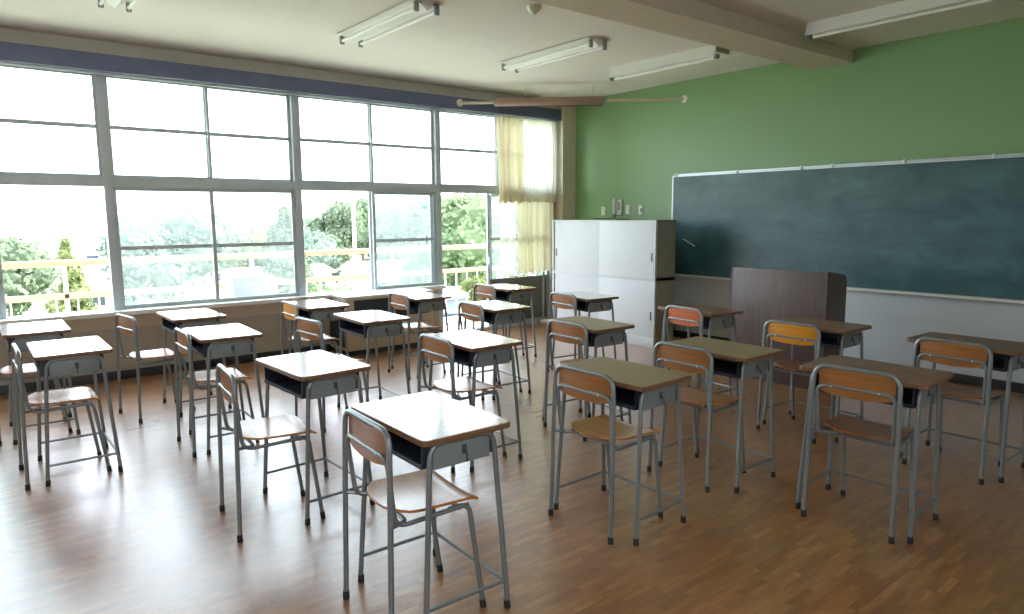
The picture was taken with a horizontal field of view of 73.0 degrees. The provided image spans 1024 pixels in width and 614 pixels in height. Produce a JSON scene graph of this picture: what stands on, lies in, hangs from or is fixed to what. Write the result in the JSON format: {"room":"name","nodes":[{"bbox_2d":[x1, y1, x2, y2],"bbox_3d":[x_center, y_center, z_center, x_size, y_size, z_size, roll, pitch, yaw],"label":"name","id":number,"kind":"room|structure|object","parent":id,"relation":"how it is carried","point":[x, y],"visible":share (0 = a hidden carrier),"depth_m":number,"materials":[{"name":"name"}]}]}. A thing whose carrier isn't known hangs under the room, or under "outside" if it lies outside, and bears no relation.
{"room":"classroom","nodes":[
{"label":"classroom","id":0,"kind":"room"},
{"bbox_2d":[0,289,437,339],"bbox_3d":[-3.713,0.122,6.675,7.070,0.135,0.150,-6,10,-38],"label":"wall","id":1,"kind":"structure","parent":0,"point":[103,323],"depth_m":6.74,"materials":[{"name":"beige paint"}]},
{"bbox_2d":[0,285,445,324],"bbox_3d":[-3.673,0.042,6.613,7.070,0.040,0.280,-6,10,-38],"label":"trim","id":2,"kind":"structure","parent":1,"relation":"attached to","point":[324,295],"depth_m":6.78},
{"bbox_2d":[0,311,438,385],"bbox_3d":[-3.711,0.432,6.715,7.070,0.490,0.152,-6,10,-38],"label":"wall panel","id":3,"kind":"object","parent":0,"point":[149,337],"visible":0.32,"depth_m":6.78,"materials":[{"name":"wood"}]},
{"bbox_2d":[0,28,555,108],"bbox_3d":[-2.850,-0.969,7.234,9.300,3.120,0.150,-6,10,-38],"label":"wall","id":4,"kind":"structure","parent":0,"point":[6,35],"depth_m":6.93,"materials":[{"name":"beige paint"}]},
{"bbox_2d":[0,64,102,318],"bbox_3d":[-4.467,-0.970,5.889,1.730,2.167,0.063,-6,10,-38],"label":"window","id":5,"kind":"structure","parent":4,"relation":"in","point":[3,315],"depth_m":6.10,"materials":[{"name":"metal"}]},
{"bbox_2d":[94,74,122,310],"bbox_3d":[-3.760,-1.062,6.436,0.072,2.195,0.097,-6,10,-38],"label":"trim","id":6,"kind":"structure","parent":4,"relation":"attached to","point":[108,197],"depth_m":6.41,"materials":[{"name":"metal"}]},
{"bbox_2d":[104,75,298,308],"bbox_3d":[-3.056,-1.127,6.999,1.735,2.167,0.083,-6,10,-38],"label":"window","id":7,"kind":"structure","parent":4,"relation":"in","point":[206,132],"depth_m":6.97,"materials":[{"name":"metal"}]},
{"bbox_2d":[0,330,441,395],"bbox_3d":[-3.657,0.641,6.677,7.070,0.085,0.018,-6,10,-38],"label":"baseboard","id":8,"kind":"structure","parent":4,"relation":"attached to","point":[154,370],"depth_m":6.76,"materials":[{"name":"wood"}]},
{"bbox_2d":[0,174,498,193],"bbox_3d":[-2.938,-1.253,7.080,9.020,0.085,0.093,-6,10,-38],"label":"window frame","id":9,"kind":"structure","parent":4,"relation":"attached to","point":[34,180],"depth_m":7.02,"materials":[{"name":"metal"}]},
{"bbox_2d":[0,61,555,121],"bbox_3d":[-2.902,-2.198,6.884,9.000,0.020,0.025,-6,10,-38],"label":"trim","id":10,"kind":"structure","parent":4,"relation":"attached to","point":[1,62],"depth_m":6.94,"materials":[{"name":"silver metal"}]},
{"bbox_2d":[0,41,560,120],"bbox_3d":[-2.876,-2.282,6.868,9.035,0.150,0.125,-6,10,-38],"label":"curtain rail","id":11,"kind":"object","parent":4,"relation":"attached to","point":[9,51],"depth_m":6.90,"materials":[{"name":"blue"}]},
{"bbox_2d":[289,95,305,295],"bbox_3d":[-2.350,-1.219,7.558,0.075,2.195,0.097,-6,10,-38],"label":"trim","id":12,"kind":"structure","parent":4,"relation":"attached to","point":[293,100],"depth_m":7.51,"materials":[{"name":"metal"}]},
{"bbox_2d":[297,96,436,289],"bbox_3d":[-1.645,-1.284,8.122,1.735,2.167,0.083,-6,10,-38],"label":"window","id":13,"kind":"structure","parent":4,"relation":"in","point":[371,195],"depth_m":8.22,"materials":[{"name":"metal"}]},
{"bbox_2d":[432,110,443,331],"bbox_3d":[-0.941,-1.047,8.721,0.065,2.860,0.097,-6,10,-38],"label":"trim","id":14,"kind":"structure","parent":4,"relation":"attached to","point":[435,113],"depth_m":8.64,"materials":[{"name":"metal"}]},
{"bbox_2d":[439,111,551,331],"bbox_3d":[-0.199,-1.118,9.331,1.860,2.832,0.140,-6,10,-38],"label":"door","id":15,"kind":"structure","parent":4,"relation":"in","point":[540,296],"depth_m":9.40,"materials":[{"name":"metal"}]},
{"bbox_2d":[496,116,524,203],"bbox_3d":[-0.008,-1.942,9.177,0.470,1.127,0.084,-6,10,-38],"label":"curtain","id":16,"kind":"object","parent":4,"relation":"hanging from","point":[510,130],"visible":1,"depth_m":9.18,"materials":[{"name":"fabric"}]},
{"bbox_2d":[525,119,556,202],"bbox_3d":[0.401,-1.994,9.510,0.570,1.117,0.055,-7,10,-40],"label":"curtain","id":17,"kind":"object","parent":4,"relation":"hanging from","point":[540,135],"visible":1,"depth_m":9.50,"materials":[{"name":"fabric"}]},
{"bbox_2d":[556,106,575,219],"bbox_3d":[0.769,-1.349,9.927,0.250,3.120,0.145,-6,10,-38],"label":"trim","id":18,"kind":"structure","parent":4,"relation":"attached to","point":[565,128],"depth_m":9.77,"materials":[{"name":"paint"}]},
{"bbox_2d":[537,53,750,96],"bbox_3d":[1.343,-2.697,8.186,0.120,0.016,3.290,-6,10,-38],"label":"trim","id":19,"kind":"structure","parent":4,"relation":"attached to","point":[743,54],"depth_m":7.83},
{"bbox_2d":[0,323,1023,613],"bbox_3d":[-0.069,1.073,4.026,9.600,0.120,9.000,-6,10,-38],"label":"floor","id":20,"kind":"structure","parent":0,"point":[151,536],"depth_m":3.51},
{"bbox_2d":[0,320,80,444],"bbox_3d":[-3.414,0.521,4.998,0.398,0.763,0.600,-6,10,-37],"label":"school desk","id":21,"kind":"object","parent":20,"relation":"on","point":[20,334],"visible":0.77,"depth_m":4.83,"materials":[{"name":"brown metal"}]},
{"bbox_2d":[6,333,63,351],"bbox_3d":[-3.424,0.217,4.952,0.319,0.101,0.470,-6,10,-37],"label":"tray","id":22,"kind":"object","parent":21,"relation":"on","point":[21,342],"depth_m":4.73,"materials":[{"name":"grey metal"}]},
{"bbox_2d":[11,343,111,490],"bbox_3d":[-2.727,0.607,4.171,0.442,0.803,0.442,-6,10,-39],"label":"chair","id":23,"kind":"object","parent":20,"relation":"on","point":[83,394],"visible":0.98,"depth_m":4.14,"materials":[{"name":"brown wood"}]},
{"bbox_2d":[26,336,122,486],"bbox_3d":[-2.701,0.614,4.266,0.398,0.763,0.600,-6,10,-38],"label":"school desk","id":24,"kind":"object","parent":20,"relation":"on","point":[60,357],"visible":1,"depth_m":4.10,"materials":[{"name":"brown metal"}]},
{"bbox_2d":[34,354,103,376],"bbox_3d":[-2.711,0.310,4.220,0.319,0.101,0.470,-6,10,-38],"label":"tray","id":25,"kind":"object","parent":24,"relation":"on","point":[88,363],"depth_m":4.03,"materials":[{"name":"grey metal"}]},
{"bbox_2d":[115,313,195,423],"bbox_3d":[-2.811,0.439,5.443,0.442,0.803,0.442,6,10,42],"label":"chair","id":26,"kind":"object","parent":20,"relation":"on","point":[127,324],"visible":0.88,"depth_m":5.37,"materials":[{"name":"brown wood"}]},
{"bbox_2d":[156,308,231,416],"bbox_3d":[-2.592,0.431,5.635,0.398,0.763,0.600,-6,10,-38],"label":"school desk","id":27,"kind":"object","parent":20,"relation":"on","point":[199,317],"visible":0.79,"depth_m":5.48,"materials":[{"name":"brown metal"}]},
{"bbox_2d":[162,318,218,332],"bbox_3d":[-2.602,0.128,5.589,0.319,0.101,0.470,-6,10,-38],"label":"tray","id":28,"kind":"object","parent":27,"relation":"on","point":[167,323],"depth_m":5.43,"materials":[{"name":"grey metal"}]},
{"bbox_2d":[173,328,259,457],"bbox_3d":[-2.014,0.533,4.695,0.442,0.803,0.442,-6,10,-38],"label":"chair","id":29,"kind":"object","parent":20,"relation":"on","point":[182,340],"visible":0.81,"depth_m":4.62,"materials":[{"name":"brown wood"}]},
{"bbox_2d":[182,323,264,454],"bbox_3d":[-1.984,0.542,4.771,0.398,0.763,0.600,-6,9,-36],"label":"school desk","id":30,"kind":"object","parent":20,"relation":"on","point":[225,340],"visible":0.9,"depth_m":4.59,"materials":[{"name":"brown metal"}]},
{"bbox_2d":[191,338,253,357],"bbox_3d":[-1.994,0.238,4.726,0.319,0.101,0.470,-6,9,-36],"label":"tray","id":31,"kind":"object","parent":30,"relation":"on","point":[242,346],"depth_m":4.54,"materials":[{"name":"grey metal"}]},
{"bbox_2d":[216,363,325,542],"bbox_3d":[-1.240,0.683,3.528,0.442,0.803,0.442,-5,9,-33],"label":"chair","id":32,"kind":"object","parent":20,"relation":"on","point":[290,425],"visible":0.99,"depth_m":3.49,"materials":[{"name":"brown wood"}]},
{"bbox_2d":[280,301,339,354],"bbox_3d":[-1.777,0.339,6.144,0.442,0.803,0.442,-6,9,-37],"label":"chair","id":33,"kind":"object","parent":20,"relation":"on","point":[289,310],"visible":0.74,"depth_m":6.06,"materials":[{"name":"brown wood"}]},
{"bbox_2d":[255,350,374,525],"bbox_3d":[-1.067,0.673,3.740,0.398,0.763,0.600,-7,10,-41],"label":"school desk","id":34,"kind":"object","parent":20,"relation":"on","point":[316,374],"visible":0.98,"depth_m":3.59,"materials":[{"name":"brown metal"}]},
{"bbox_2d":[264,367,358,398],"bbox_3d":[-1.076,0.369,3.694,0.319,0.101,0.470,-7,10,-41],"label":"tray","id":35,"kind":"object","parent":34,"relation":"on","point":[345,384],"depth_m":3.56,"materials":[{"name":"grey metal"}]},
{"bbox_2d":[289,299,349,356],"bbox_3d":[-1.751,0.346,6.241,0.398,0.763,0.600,-6,9,-37],"label":"school desk","id":36,"kind":"object","parent":20,"relation":"on","point":[322,310],"visible":0.67,"depth_m":6.05,"materials":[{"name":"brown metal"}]},
{"bbox_2d":[294,317,369,432],"bbox_3d":[-1.343,0.464,5.188,0.442,0.803,0.442,-8,11,-44],"label":"chair","id":37,"kind":"object","parent":20,"relation":"on","point":[306,328],"visible":0.47,"depth_m":5.04,"materials":[{"name":"brown wood"}]},
{"bbox_2d":[333,310,409,406],"bbox_3d":[-1.100,0.446,5.456,0.398,0.763,0.600,-6,9,-36],"label":"school desk","id":38,"kind":"object","parent":20,"relation":"on","point":[369,324],"visible":0.9,"depth_m":5.31,"materials":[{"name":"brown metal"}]},
{"bbox_2d":[339,318,401,337],"bbox_3d":[-1.109,0.142,5.410,0.319,0.101,0.470,-6,9,-36],"label":"tray","id":39,"kind":"object","parent":38,"relation":"on","point":[354,326],"depth_m":5.25,"materials":[{"name":"grey metal"}]},
{"bbox_2d":[328,288,433,356],"bbox_3d":[-1.504,0.154,8.053,1.134,0.662,0.452,-6,10,-38],"label":"ventilation unit","id":40,"kind":"object","parent":20,"relation":"on","point":[375,300],"visible":0.4,"depth_m":7.78,"materials":[{"name":"beige metal"}]},
{"bbox_2d":[354,298,427,314],"bbox_3d":[-1.354,-0.002,7.876,0.960,0.215,0.006,-6,10,-38],"label":"grille","id":41,"kind":"object","parent":40,"relation":"attached to","point":[360,304],"depth_m":7.73,"materials":[{"name":"metal"}]},
{"bbox_2d":[342,409,486,613],"bbox_3d":[-0.384,0.787,2.700,0.442,0.803,0.442,-6,9,-35],"label":"chair","id":42,"kind":"object","parent":20,"relation":"on","point":[404,493],"visible":0.97,"depth_m":2.64,"materials":[{"name":"brown wood"}]},
{"bbox_2d":[388,292,445,379],"bbox_3d":[-0.929,0.254,6.748,0.442,0.803,0.442,-6,9,-36],"label":"chair","id":43,"kind":"object","parent":20,"relation":"on","point":[398,301],"visible":0.81,"depth_m":6.62,"materials":[{"name":"brown wood"}]},
{"bbox_2d":[391,291,451,378],"bbox_3d":[-0.906,0.261,6.841,0.398,0.763,0.600,-6,9,-36],"label":"school desk","id":44,"kind":"object","parent":20,"relation":"on","point":[420,301],"visible":0.67,"depth_m":6.66,"materials":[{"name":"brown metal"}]},
{"bbox_2d":[351,391,510,613],"bbox_3d":[-0.331,0.796,2.777,0.398,0.763,0.600,-6,10,-37],"label":"school desk","id":45,"kind":"object","parent":20,"relation":"on","point":[428,430],"visible":0.9,"depth_m":2.63,"materials":[{"name":"laminate"}]},
{"bbox_2d":[387,430,492,469],"bbox_3d":[-0.340,0.492,2.731,0.319,0.101,0.470,-6,10,-37],"label":"tray","id":46,"kind":"object","parent":45,"relation":"on","point":[447,455],"depth_m":2.56,"materials":[{"name":"grey metal"}]},
{"bbox_2d":[418,333,506,472],"bbox_3d":[-0.316,0.562,4.395,0.442,0.803,0.442,-6,9,-37],"label":"chair","id":47,"kind":"object","parent":20,"relation":"on","point":[438,349],"visible":0.91,"depth_m":4.31,"materials":[{"name":"brown wood"}]},
{"bbox_2d":[428,329,522,472],"bbox_3d":[-0.258,0.575,4.441,0.398,0.763,0.600,-6,9,-37],"label":"school desk","id":48,"kind":"object","parent":20,"relation":"on","point":[475,349],"visible":0.67,"depth_m":4.27,"materials":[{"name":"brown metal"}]},
{"bbox_2d":[454,346,511,366],"bbox_3d":[-0.267,0.271,4.395,0.319,0.101,0.470,-6,9,-37],"label":"tray","id":49,"kind":"object","parent":48,"relation":"on","point":[484,358],"depth_m":4.21,"materials":[{"name":"grey metal"}]},
{"bbox_2d":[457,301,521,400],"bbox_3d":[-0.192,0.346,6.018,0.442,0.803,0.442,-5,9,-34],"label":"chair","id":50,"kind":"object","parent":20,"relation":"on","point":[469,311],"visible":0.5,"depth_m":5.92,"materials":[{"name":"brown wood"}]},
{"bbox_2d":[461,300,530,399],"bbox_3d":[-0.152,0.359,6.065,0.398,0.763,0.600,-5,9,-34],"label":"school desk","id":51,"kind":"object","parent":20,"relation":"on","point":[496,312],"visible":0.72,"depth_m":5.89,"materials":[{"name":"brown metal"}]},
{"bbox_2d":[480,283,536,356],"bbox_3d":[-0.052,0.155,7.601,0.398,0.763,0.600,-6,9,-36],"label":"school desk","id":52,"kind":"object","parent":20,"relation":"on","point":[505,292],"visible":0.66,"depth_m":7.43,"materials":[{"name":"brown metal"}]},
{"bbox_2d":[543,319,622,440],"bbox_3d":[0.531,0.481,4.969,0.442,0.803,0.442,-6,10,-38],"label":"chair","id":53,"kind":"object","parent":20,"relation":"on","point":[562,331],"visible":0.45,"depth_m":4.86,"materials":[{"name":"brown wood"}]},
{"bbox_2d":[551,291,618,369],"bbox_3d":[0.701,0.262,6.758,0.398,0.763,0.600,-5,9,-33],"label":"school desk","id":54,"kind":"object","parent":20,"relation":"on","point":[589,302],"visible":0.52,"depth_m":6.57,"materials":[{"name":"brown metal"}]},
{"bbox_2d":[541,316,634,423],"bbox_3d":[0.543,0.490,5.045,0.398,0.763,0.600,-6,9,-36],"label":"school desk","id":55,"kind":"object","parent":20,"relation":"on","point":[601,333],"visible":0.61,"depth_m":4.87,"materials":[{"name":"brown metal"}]},
{"bbox_2d":[549,325,624,346],"bbox_3d":[0.533,0.186,4.999,0.319,0.101,0.470,-6,9,-36],"label":"tray","id":56,"kind":"object","parent":55,"relation":"on","point":[604,339],"depth_m":4.81,"materials":[{"name":"grey metal"}]},
{"bbox_2d":[548,364,662,544],"bbox_3d":[0.489,0.678,3.486,0.442,0.803,0.442,-7,10,-39],"label":"chair","id":57,"kind":"object","parent":20,"relation":"on","point":[579,383],"visible":0.94,"depth_m":3.39,"materials":[{"name":"brown wood"}]},
{"bbox_2d":[552,271,674,347],"bbox_3d":[1.222,-0.015,8.708,0.361,0.790,1.740,-6,10,-38],"label":"base cabinet","id":58,"kind":"object","parent":20,"relation":"on","point":[638,301],"visible":0.58,"depth_m":8.19,"materials":[{"name":"metal"}]},
{"bbox_2d":[552,220,675,279],"bbox_3d":[1.217,-0.743,8.612,0.361,0.675,1.740,-6,10,-38],"label":"base cabinet","id":59,"kind":"object","parent":58,"relation":"on","point":[639,249],"visible":1,"depth_m":8.29,"materials":[{"name":"metal"}]},
{"bbox_2d":[553,356,691,545],"bbox_3d":[0.544,0.694,3.506,0.398,0.763,0.600,-7,10,-40],"label":"school desk","id":60,"kind":"object","parent":20,"relation":"on","point":[640,387],"visible":0.8,"depth_m":3.37,"materials":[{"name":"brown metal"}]},
{"bbox_2d":[616,386,675,410],"bbox_3d":[0.535,0.390,3.459,0.319,0.101,0.470,-7,10,-40],"label":"tray","id":61,"kind":"object","parent":60,"relation":"on","point":[625,398],"depth_m":3.28,"materials":[{"name":"grey metal"}]},
{"bbox_2d":[647,341,745,492],"bbox_3d":[1.115,0.594,4.084,0.442,0.803,0.442,-6,10,-38],"label":"chair","id":62,"kind":"object","parent":20,"relation":"on","point":[680,357],"visible":0.8,"depth_m":3.95,"materials":[{"name":"brown wood"}]},
{"bbox_2d":[662,305,731,410],"bbox_3d":[1.535,0.380,5.681,0.442,0.803,0.442,-5,9,-31],"label":"chair","id":63,"kind":"object","parent":20,"relation":"on","point":[681,315],"visible":0.36,"depth_m":5.54,"materials":[{"name":"brown wood"}]},
{"bbox_2d":[657,303,742,407],"bbox_3d":[1.546,0.390,5.748,0.398,0.763,0.600,-5,9,-31],"label":"school desk","id":64,"kind":"object","parent":20,"relation":"on","point":[714,318],"visible":0.62,"depth_m":5.56,"materials":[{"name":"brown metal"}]},
{"bbox_2d":[664,310,710,328],"bbox_3d":[1.536,0.087,5.702,0.319,0.101,0.470,-5,9,-31],"label":"tray","id":65,"kind":"object","parent":64,"relation":"on","point":[706,320],"depth_m":5.45,"materials":[{"name":"wood"}]},
{"bbox_2d":[658,336,782,493],"bbox_3d":[1.219,0.610,4.106,0.398,0.763,0.600,-6,10,-38],"label":"school desk","id":66,"kind":"object","parent":20,"relation":"on","point":[736,360],"visible":0.71,"depth_m":3.96,"materials":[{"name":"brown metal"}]},
{"bbox_2d":[713,357,768,378],"bbox_3d":[1.210,0.306,4.059,0.319,0.101,0.470,-6,10,-38],"label":"tray","id":67,"kind":"object","parent":66,"relation":"on","point":[723,367],"depth_m":3.89,"materials":[{"name":"grey metal"}]},
{"bbox_2d":[729,266,846,389],"bbox_3d":[2.513,0.160,6.368,0.350,1.043,0.930,-6,10,-38],"label":"lectern","id":68,"kind":"object","parent":20,"relation":"on","point":[762,295],"visible":0.56,"depth_m":6.18,"materials":[{"name":"brown wood"}]},
{"bbox_2d":[756,320,836,443],"bbox_3d":[2.055,0.483,4.881,0.442,0.803,0.442,-6,10,-39],"label":"chair","id":69,"kind":"object","parent":20,"relation":"on","point":[788,332],"visible":0.63,"depth_m":4.76,"materials":[{"name":"brown wood"}]},
{"bbox_2d":[762,316,871,442],"bbox_3d":[2.163,0.493,4.944,0.398,0.763,0.600,-6,10,-39],"label":"school desk","id":70,"kind":"object","parent":20,"relation":"on","point":[834,334],"visible":0.64,"depth_m":4.81,"materials":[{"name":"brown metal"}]},
{"bbox_2d":[820,331,859,347],"bbox_3d":[2.154,0.189,4.898,0.319,0.101,0.470,-6,10,-39],"label":"tray","id":71,"kind":"object","parent":70,"relation":"on","point":[834,340],"depth_m":4.72,"materials":[{"name":"grey metal"}]},
{"bbox_2d":[800,364,913,543],"bbox_3d":[1.779,0.671,3.475,0.442,0.803,0.442,-8,10,-43],"label":"chair","id":72,"kind":"object","parent":20,"relation":"on","point":[842,381],"visible":0.99,"depth_m":3.35,"materials":[{"name":"brown wood"}]},
{"bbox_2d":[795,355,953,544],"bbox_3d":[1.813,0.686,3.504,0.398,0.763,0.600,-7,10,-42],"label":"school desk","id":73,"kind":"object","parent":20,"relation":"on","point":[921,386],"visible":0.69,"depth_m":3.42,"materials":[{"name":"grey metal"}]},
{"bbox_2d":[815,373,917,408],"bbox_3d":[1.804,0.383,3.457,0.319,0.101,0.470,-7,10,-42],"label":"tray","id":74,"kind":"object","parent":73,"relation":"on","point":[910,395],"depth_m":3.29,"materials":[{"name":"grey metal"}]},
{"bbox_2d":[902,337,1005,484],"bbox_3d":[2.703,0.573,4.168,0.442,0.803,0.442,-6,9,-37],"label":"chair","id":75,"kind":"object","parent":20,"relation":"on","point":[948,352],"visible":0.81,"depth_m":4.02,"materials":[{"name":"brown wood"}]},
{"bbox_2d":[900,332,1023,482],"bbox_3d":[2.777,0.584,4.226,0.398,0.763,0.600,-6,9,-37],"label":"school desk","id":76,"kind":"object","parent":20,"relation":"on","point":[1008,356],"visible":0.62,"depth_m":4.07,"materials":[{"name":"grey metal"}]},
{"bbox_2d":[917,343,1009,371],"bbox_3d":[2.767,0.281,4.180,0.319,0.101,0.470,-6,9,-37],"label":"tray","id":77,"kind":"object","parent":76,"relation":"on","point":[1001,362],"depth_m":4.06,"materials":[{"name":"grey metal"}]},
{"bbox_2d":[0,0,1023,96],"bbox_3d":[-0.089,-2.178,3.594,9.600,0.200,9.000,-6,10,-38],"label":"ceiling","id":78,"kind":"structure","parent":0,"point":[464,46],"depth_m":6.04,"materials":[{"name":"paint"}]},
{"bbox_2d":[336,0,442,47],"bbox_3d":[-1.031,-2.299,5.648,0.270,0.088,1.280,-6,10,-38],"label":"ceiling light","id":79,"kind":"object","parent":78,"relation":"attached to","point":[407,10],"visible":1,"depth_m":5.52,"materials":[{"name":"white metal"}]},
{"bbox_2d":[499,37,606,72],"bbox_3d":[0.381,-2.459,6.785,0.270,0.088,1.300,-6,10,-38],"label":"ceiling light","id":80,"kind":"object","parent":78,"relation":"attached to","point":[585,45],"visible":1,"depth_m":6.67,"materials":[{"name":"white metal"}]},
{"bbox_2d":[457,84,687,106],"bbox_3d":[0.715,-2.582,8.427,2.804,0.264,0.104,0,8,5],"label":"screen","id":81,"kind":"object","parent":78,"relation":"hanging from","point":[593,100],"visible":1,"depth_m":8.41,"materials":[{"name":"fabric"}]},
{"bbox_2d":[608,45,731,80],"bbox_3d":[1.587,-2.488,7.111,0.280,0.132,1.380,-6,10,-38],"label":"ceiling light","id":82,"kind":"object","parent":78,"relation":"attached to","point":[710,52],"visible":0.98,"depth_m":6.95,"materials":[{"name":"white metal"}]},
{"bbox_2d":[530,0,852,69],"bbox_3d":[-0.523,-2.088,4.153,9.300,0.140,0.730,-6,10,-38],"label":"beam","id":83,"kind":"structure","parent":78,"relation":"attached to","point":[693,20],"depth_m":5.56,"materials":[{"name":"paint"}]},
{"bbox_2d":[805,0,995,39],"bbox_3d":[3.112,-2.248,5.228,0.280,0.132,1.750,-6,10,-38],"label":"ceiling light","id":84,"kind":"object","parent":78,"relation":"attached to","point":[907,9],"visible":1,"depth_m":5.36,"materials":[{"name":"white metal"}]},
{"bbox_2d":[575,17,1023,382],"bbox_3d":[3.604,-0.945,6.744,0.150,3.120,9.000,-6,10,-38],"label":"wall","id":85,"kind":"structure","parent":0,"point":[959,92],"depth_m":6.89,"materials":[{"name":"paint"}]},
{"bbox_2d":[671,153,1023,303],"bbox_3d":[3.254,-0.815,6.993,0.100,1.251,4.084,-6,10,-38],"label":"chalkboard","id":86,"kind":"object","parent":85,"relation":"attached to","point":[948,227],"visible":0.91,"depth_m":6.69,"materials":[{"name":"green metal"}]},
{"bbox_2d":[675,274,1023,303],"bbox_3d":[3.257,-0.207,7.074,0.100,0.025,4.080,-6,10,-38],"label":"chalk tray","id":87,"kind":"object","parent":86,"relation":"on","point":[858,287],"depth_m":6.40,"materials":[{"name":"metal"}]},
{"bbox_2d":[673,330,1023,393],"bbox_3d":[3.594,0.574,6.835,0.018,0.085,8.555,-6,10,-38],"label":"baseboard","id":88,"kind":"structure","parent":85,"relation":"attached to","point":[957,378],"depth_m":6.19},
{"label":"outside","id":89,"kind":"structure","parent":0,"visible":0},
{"bbox_2d":[443,316,486,329],"bbox_3d":[-2.054,0.499,9.101,20.000,0.210,1.450,-6,10,-38],"label":"floor","id":90,"kind":"structure","parent":89,"point":[453,320],"depth_m":10.17,"materials":[{"name":"concrete"}]},
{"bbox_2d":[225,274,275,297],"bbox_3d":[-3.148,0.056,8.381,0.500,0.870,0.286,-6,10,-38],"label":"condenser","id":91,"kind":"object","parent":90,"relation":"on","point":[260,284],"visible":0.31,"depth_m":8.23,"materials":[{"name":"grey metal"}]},
{"bbox_2d":[1,243,535,316],"bbox_3d":[-2.419,-0.220,9.457,20.000,1.125,0.060,-6,10,-38],"label":"balcony railing","id":92,"kind":"object","parent":90,"relation":"on","point":[66,295],"visible":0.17,"depth_m":8.42,"materials":[{"name":"metal"}]},
{"bbox_3d":[0.162,-1.532,9.456,1.150,0.015,0.053,-6,10,-38],"label":"trim","id":93,"kind":"structure","parent":0,"visible":0},
{"bbox_2d":[499,202,515,275],"bbox_3d":[-0.059,-0.964,9.354,0.282,1.082,0.056,-7,10,-42],"label":"curtain","id":94,"kind":"object","parent":93,"relation":"hanging from","point":[506,211],"visible":0.96,"depth_m":9.36,"materials":[{"name":"fabric"}]},
{"bbox_2d":[517,201,554,273],"bbox_3d":[0.341,-1.013,9.666,0.700,1.072,0.069,-6,10,-38],"label":"curtain","id":95,"kind":"object","parent":93,"relation":"hanging from","point":[535,219],"visible":0.9,"depth_m":9.65,"materials":[{"name":"fabric"}]},
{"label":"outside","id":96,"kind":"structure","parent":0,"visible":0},
{"bbox_2d":[0,227,368,315],"bbox_3d":[-20.397,-29.002,263.378,620.000,0.700,420.000,-6,10,-38],"label":"ground","id":97,"kind":"structure","parent":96,"point":[52,240],"depth_m":149.15,"materials":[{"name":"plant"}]},
{"bbox_2d":[0,235,61,316],"bbox_3d":[-22.316,-0.789,31.175,4.604,5.138,4.004,5,9,35],"label":"tree","id":98,"kind":"object","parent":97,"relation":"on","point":[22,281],"visible":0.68,"depth_m":30.20,"materials":[{"name":"green plant"}]},
{"bbox_2d":[42,237,98,313],"bbox_3d":[-18.693,-0.450,28.992,2.666,4.976,2.662,-2,8,-10],"label":"tree","id":99,"kind":"object","parent":97,"relation":"on","point":[76,280],"visible":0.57,"depth_m":28.63,"materials":[{"name":"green plant"}]},
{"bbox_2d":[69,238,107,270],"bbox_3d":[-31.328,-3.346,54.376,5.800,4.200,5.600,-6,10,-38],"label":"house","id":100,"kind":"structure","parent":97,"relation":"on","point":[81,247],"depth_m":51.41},
{"bbox_2d":[80,270,134,309],"bbox_3d":[-24.581,-0.947,42.042,4.000,2.600,4.600,-6,10,-38],"label":"house","id":101,"kind":"structure","parent":97,"relation":"on","point":[95,280],"depth_m":40.21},
{"bbox_2d":[91,213,195,302],"bbox_3d":[-20.119,-2.111,37.517,4.856,6.065,5.706,-6,10,-38],"label":"tree","id":102,"kind":"object","parent":97,"relation":"on","point":[161,274],"visible":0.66,"depth_m":36.25,"materials":[{"name":"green plant"}]},
{"bbox_2d":[141,204,234,293],"bbox_3d":[-23.406,-3.845,48.535,7.302,6.668,7.210,-6,10,-38],"label":"tree","id":103,"kind":"object","parent":97,"relation":"on","point":[184,228],"visible":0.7,"depth_m":47.09,"materials":[{"name":"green plant"}]},
{"bbox_2d":[196,207,254,279],"bbox_3d":[-26.015,-5.356,60.203,7.009,6.631,5.770,-3,8,-20],"label":"tree","id":104,"kind":"object","parent":97,"relation":"on","point":[239,237],"visible":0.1,"depth_m":59.73,"materials":[{"name":"green plant"}]},
{"bbox_2d":[257,205,323,293],"bbox_3d":[-12.166,-2.156,37.567,4.212,6.772,5.509,0,8,0],"label":"tree","id":105,"kind":"object","parent":97,"relation":"on","point":[281,230],"visible":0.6,"depth_m":36.68,"materials":[{"name":"green plant"}]},
{"bbox_2d":[304,227,343,284],"bbox_3d":[-14.351,-3.415,51.169,4.662,5.002,6.080,-6,10,-38],"label":"tree","id":106,"kind":"object","parent":97,"relation":"on","point":[316,241],"visible":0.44,"depth_m":49.61,"materials":[{"name":"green plant"}]},
{"bbox_2d":[303,196,367,282],"bbox_3d":[-14.574,-5.465,57.386,4.823,7.419,5.337,-7,10,-42],"label":"tree","id":107,"kind":"object","parent":97,"relation":"on","point":[336,220],"visible":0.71,"depth_m":56.45,"materials":[{"name":"green plant"}]},
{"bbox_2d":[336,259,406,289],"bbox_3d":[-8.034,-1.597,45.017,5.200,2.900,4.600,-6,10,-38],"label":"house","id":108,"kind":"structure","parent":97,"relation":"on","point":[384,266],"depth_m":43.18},
{"bbox_2d":[356,198,428,261],"bbox_3d":[-9.001,-4.903,53.988,6.430,7.137,6.581,-6,10,-38],"label":"tree","id":109,"kind":"object","parent":97,"relation":"on","point":[399,221],"visible":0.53,"depth_m":52.22,"materials":[{"name":"green plant"}]},
{"bbox_2d":[389,193,516,290],"bbox_3d":[-2.804,-2.658,36.081,6.592,7.316,6.107,-6,10,-38],"label":"tree","id":110,"kind":"object","parent":97,"relation":"on","point":[463,218],"visible":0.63,"depth_m":34.65,"materials":[{"name":"green plant"}]},
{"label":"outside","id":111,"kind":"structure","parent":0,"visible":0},
{"bbox_2d":[0,204,320,233],"bbox_3d":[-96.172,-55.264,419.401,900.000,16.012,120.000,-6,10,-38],"label":"hills","id":112,"kind":"structure","parent":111,"point":[13,219],"depth_m":311.35,"materials":[{"name":"white"}]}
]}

